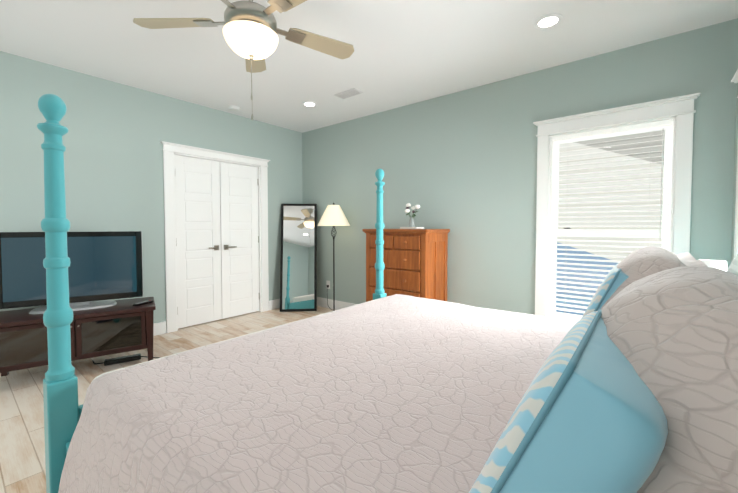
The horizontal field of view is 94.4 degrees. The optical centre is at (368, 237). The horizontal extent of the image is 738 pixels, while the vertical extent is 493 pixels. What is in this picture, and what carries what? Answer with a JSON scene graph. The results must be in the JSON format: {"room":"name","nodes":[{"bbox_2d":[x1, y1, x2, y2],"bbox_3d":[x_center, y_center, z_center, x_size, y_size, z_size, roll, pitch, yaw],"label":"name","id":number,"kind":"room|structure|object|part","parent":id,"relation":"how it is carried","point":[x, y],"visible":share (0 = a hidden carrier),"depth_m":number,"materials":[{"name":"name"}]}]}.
{"room":"bedroom","nodes":[
{"label":"bedroom","id":0,"kind":"room"},
{"bbox_2d":[0,51,302,323],"bbox_3d":[-2.594,-0.228,3.419,0.150,2.600,5.120,1,2,39],"label":"wall","id":1,"kind":"structure","parent":0,"point":[115,136],"depth_m":3.40,"materials":[{"name":"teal paint"}]},
{"bbox_2d":[153,321,165,335],"bbox_3d":[-3.133,1.029,2.663,0.016,0.135,2.845,1,2,39],"label":"baseboard","id":2,"kind":"structure","parent":1,"relation":"attached to","point":[159,328],"depth_m":3.71,"materials":[{"name":"white wood"}]},
{"bbox_2d":[160,141,269,332],"bbox_3d":[-1.873,-0.002,4.290,0.222,2.092,1.362,1,2,39],"label":"double door","id":3,"kind":"structure","parent":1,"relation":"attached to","point":[216,235],"depth_m":4.19,"materials":[{"name":"white wood"}]},
{"bbox_3d":[-2.011,0.054,4.057,0.090,1.971,0.532,1,2,39],"label":"door","id":4,"kind":"part","parent":3,"relation":"part of","materials":[{"name":"white wood"}]},
{"bbox_3d":[-1.672,0.041,4.474,0.090,1.971,0.532,1,2,39],"label":"door","id":5,"kind":"part","parent":3,"relation":"part of","materials":[{"name":"white wood"}]},
{"bbox_2d":[269,299,279,309],"bbox_3d":[-1.216,0.953,5.026,0.016,0.135,0.605,1,2,39],"label":"baseboard","id":6,"kind":"structure","parent":1,"relation":"attached to","point":[273,304],"depth_m":4.86,"materials":[{"name":"white wood"}]},
{"bbox_2d":[0,306,332,492],"bbox_3d":[-0.765,1.168,1.979,4.860,0.100,5.120,1,2,39],"label":"floor","id":7,"kind":"structure","parent":0,"point":[22,454],"depth_m":2.54,"materials":[{"name":"brown wood"}]},
{"bbox_2d":[0,297,155,375],"bbox_3d":[-2.373,0.840,2.803,1.050,0.505,0.487,-1,2,-34],"label":"tv stand","id":8,"kind":"object","parent":7,"relation":"on","point":[123,325],"visible":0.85,"depth_m":2.67,"materials":[{"name":"brown wood"}]},
{"bbox_2d":[0,231,142,313],"bbox_3d":[-2.433,0.271,2.825,0.938,0.630,0.270,-1,2,-31],"label":"tv","id":9,"kind":"object","parent":8,"relation":"on","point":[106,265],"visible":0.9,"depth_m":2.83,"materials":[{"name":"black plastic"}]},
{"bbox_2d":[133,300,153,305],"bbox_3d":[-1.958,0.571,2.967,0.045,0.020,0.170,0,2,14],"label":"remote","id":10,"kind":"object","parent":8,"relation":"on","point":[143,302],"visible":1,"depth_m":2.95,"materials":[{"name":"black plastic"}]},
{"bbox_2d":[92,353,159,365],"bbox_3d":[-2.071,1.064,3.048,0.644,0.040,0.285,-1,2,-34],"label":"power strip","id":11,"kind":"object","parent":7,"relation":"on","point":[118,360],"visible":0.85,"depth_m":2.96,"materials":[{"name":"black plastic"}]},
{"bbox_2d":[280,204,316,311],"bbox_3d":[-0.993,0.273,4.831,0.500,1.520,0.030,0,-8,-7],"label":"floor mirror","id":12,"kind":"object","parent":7,"relation":"on","point":[298,275],"visible":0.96,"depth_m":4.82,"materials":[{"name":"black mirror"}]},
{"bbox_2d":[317,203,349,310],"bbox_3d":[-0.516,0.290,4.545,0.568,1.492,0.432,1,2,39],"label":"floor lamp","id":13,"kind":"object","parent":7,"relation":"on","point":[333,215],"visible":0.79,"depth_m":4.38,"materials":[{"name":"beige fabric"}]},
{"bbox_2d":[37,94,737,492],"bbox_3d":[0.280,0.180,1.370,2.194,1.914,2.075,1,2,39],"label":"bed","id":14,"kind":"object","parent":7,"relation":"on","point":[627,382],"visible":1,"depth_m":0.86,"materials":[{"name":"beige fabric"}]},
{"bbox_2d":[58,294,577,492],"bbox_3d":[0.303,0.667,1.367,1.982,0.400,2.070,1,2,39],"label":"quilt","id":15,"kind":"object","parent":14,"relation":"on","point":[397,393],"depth_m":1.02,"materials":[{"name":"beige fabric"}]},
{"bbox_2d":[727,255,737,275],"bbox_3d":[1.315,0.260,1.151,0.146,0.440,0.760,12,9,38],"label":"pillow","id":16,"kind":"object","parent":14,"relation":"on","point":[733,268],"depth_m":1.31,"materials":[{"name":"white fabric"}]},
{"bbox_2d":[362,229,449,301],"bbox_3d":[0.396,0.486,3.755,0.816,1.150,0.517,1,2,39],"label":"dresser","id":17,"kind":"object","parent":7,"relation":"on","point":[415,261],"visible":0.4,"depth_m":3.52,"materials":[{"name":"brown wood"}]},
{"bbox_2d":[400,203,423,228],"bbox_3d":[0.459,-0.226,3.660,0.210,0.278,0.150,1,2,39],"label":"vase","id":18,"kind":"object","parent":17,"relation":"on","point":[411,220],"visible":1,"depth_m":3.64,"materials":[{"name":"white ceramic"}]},
{"bbox_3d":[1.785,0.791,1.901,0.464,0.660,0.500,1,2,39],"label":"nightstand","id":19,"kind":"object","parent":7,"relation":"on","visible":0},
{"bbox_2d":[699,259,727,270],"bbox_3d":[1.867,0.294,1.864,0.116,0.335,0.116,1,2,39],"label":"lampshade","id":20,"kind":"object","parent":19,"relation":"on","point":[720,264],"visible":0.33,"depth_m":1.81,"materials":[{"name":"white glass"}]},
{"bbox_2d":[0,0,737,132],"bbox_3d":[-0.765,-1.530,1.893,4.860,0.100,5.120,1,2,39],"label":"ceiling","id":21,"kind":"structure","parent":0,"point":[407,52],"depth_m":2.67,"materials":[{"name":"white paint"}]},
{"bbox_2d":[228,106,239,111],"bbox_3d":[-1.613,-1.532,4.088,0.132,0.036,0.132,1,2,39],"label":"smoke detector","id":22,"kind":"object","parent":21,"relation":"attached to","point":[234,108],"visible":1,"depth_m":4.06,"materials":[{"name":"white plastic"}]},
{"bbox_2d":[133,0,353,119],"bbox_3d":[-0.628,-1.071,1.916,1.228,0.820,1.286,1,2,39],"label":"fan","id":23,"kind":"object","parent":21,"relation":"hanging from","point":[250,29],"visible":1,"depth_m":1.90,"materials":[{"name":"beige wood"}]},
{"bbox_2d":[302,101,316,106],"bbox_3d":[-0.691,-1.543,3.970,0.180,0.008,0.180,1,2,39],"label":"recessed light","id":24,"kind":"object","parent":21,"relation":"in","point":[309,104],"visible":1,"depth_m":3.97,"materials":[{"name":"white plastic"}]},
{"bbox_2d":[334,88,363,98],"bbox_3d":[-0.216,-1.528,3.651,0.300,0.016,0.150,1,2,39],"label":"ceiling vent","id":25,"kind":"object","parent":21,"relation":"in","point":[348,93],"visible":0.98,"depth_m":3.63,"materials":[{"name":"silver metal"}]},
{"bbox_2d":[534,13,562,29],"bbox_3d":[1.240,-1.491,2.367,0.180,0.008,0.180,1,2,39],"label":"recessed light","id":26,"kind":"object","parent":21,"relation":"in","point":[547,21],"visible":1,"depth_m":2.36,"materials":[{"name":"white plastic"}]},
{"bbox_2d":[302,18,737,314],"bbox_3d":[0.800,-0.242,3.866,4.860,2.600,0.150,1,2,39],"label":"wall","id":27,"kind":"structure","parent":0,"point":[461,166],"depth_m":3.40,"materials":[{"name":"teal paint"}]},
{"bbox_2d":[326,280,329,288],"bbox_3d":[-0.591,0.684,4.911,0.075,0.118,0.024,1,2,39],"label":"outlet","id":28,"kind":"object","parent":27,"relation":"attached to","point":[327,284],"visible":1,"depth_m":4.91,"materials":[{"name":"white plastic"}]},
{"bbox_2d":[317,297,356,309],"bbox_3d":[0.736,0.991,3.850,4.530,0.135,0.016,1,2,39],"label":"baseboard","id":29,"kind":"structure","parent":27,"relation":"attached to","point":[322,302],"depth_m":4.87,"materials":[{"name":"white wood"}]},
{"bbox_2d":[533,93,700,320],"bbox_3d":[1.984,-0.068,2.874,1.099,1.941,0.206,1,2,39],"label":"window","id":30,"kind":"structure","parent":27,"relation":"in","point":[681,108],"depth_m":2.81,"materials":[{"name":"white"}]},
{"bbox_2d":[549,119,671,319],"bbox_3d":[1.976,-0.066,2.864,0.807,1.661,0.065,1,2,39],"label":"window blinds","id":31,"kind":"object","parent":30,"relation":"attached to","point":[660,231],"visible":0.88,"depth_m":2.89,"materials":[{"name":"white plastic"}]},
{"bbox_3d":[2.012,-0.062,2.908,0.831,1.676,0.095,1,2,39],"label":"back window sash","id":32,"kind":"part","parent":30,"relation":"part of","materials":[{"name":"white wood"}]},
{"bbox_2d":[731,66,737,262],"bbox_3d":[1.064,-0.134,0.454,0.150,2.600,5.120,1,2,39],"label":"wall","id":33,"kind":"structure","parent":0,"point":[734,191],"depth_m":2.33,"materials":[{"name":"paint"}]},
{"bbox_2d":[731,69,737,257],"bbox_3d":[2.086,-0.033,1.763,0.206,1.941,1.099,1,2,39],"label":"window","id":34,"kind":"structure","parent":33,"relation":"in","point":[735,78],"depth_m":2.17,"materials":[{"name":"white"}]},
{"label":"outside","id":35,"kind":"structure","parent":0,"visible":0},
{"bbox_2d":[556,130,664,314],"bbox_3d":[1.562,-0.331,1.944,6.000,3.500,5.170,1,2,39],"label":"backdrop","id":36,"kind":"structure","parent":35,"point":[622,152],"depth_m":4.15,"materials":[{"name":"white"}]}
]}

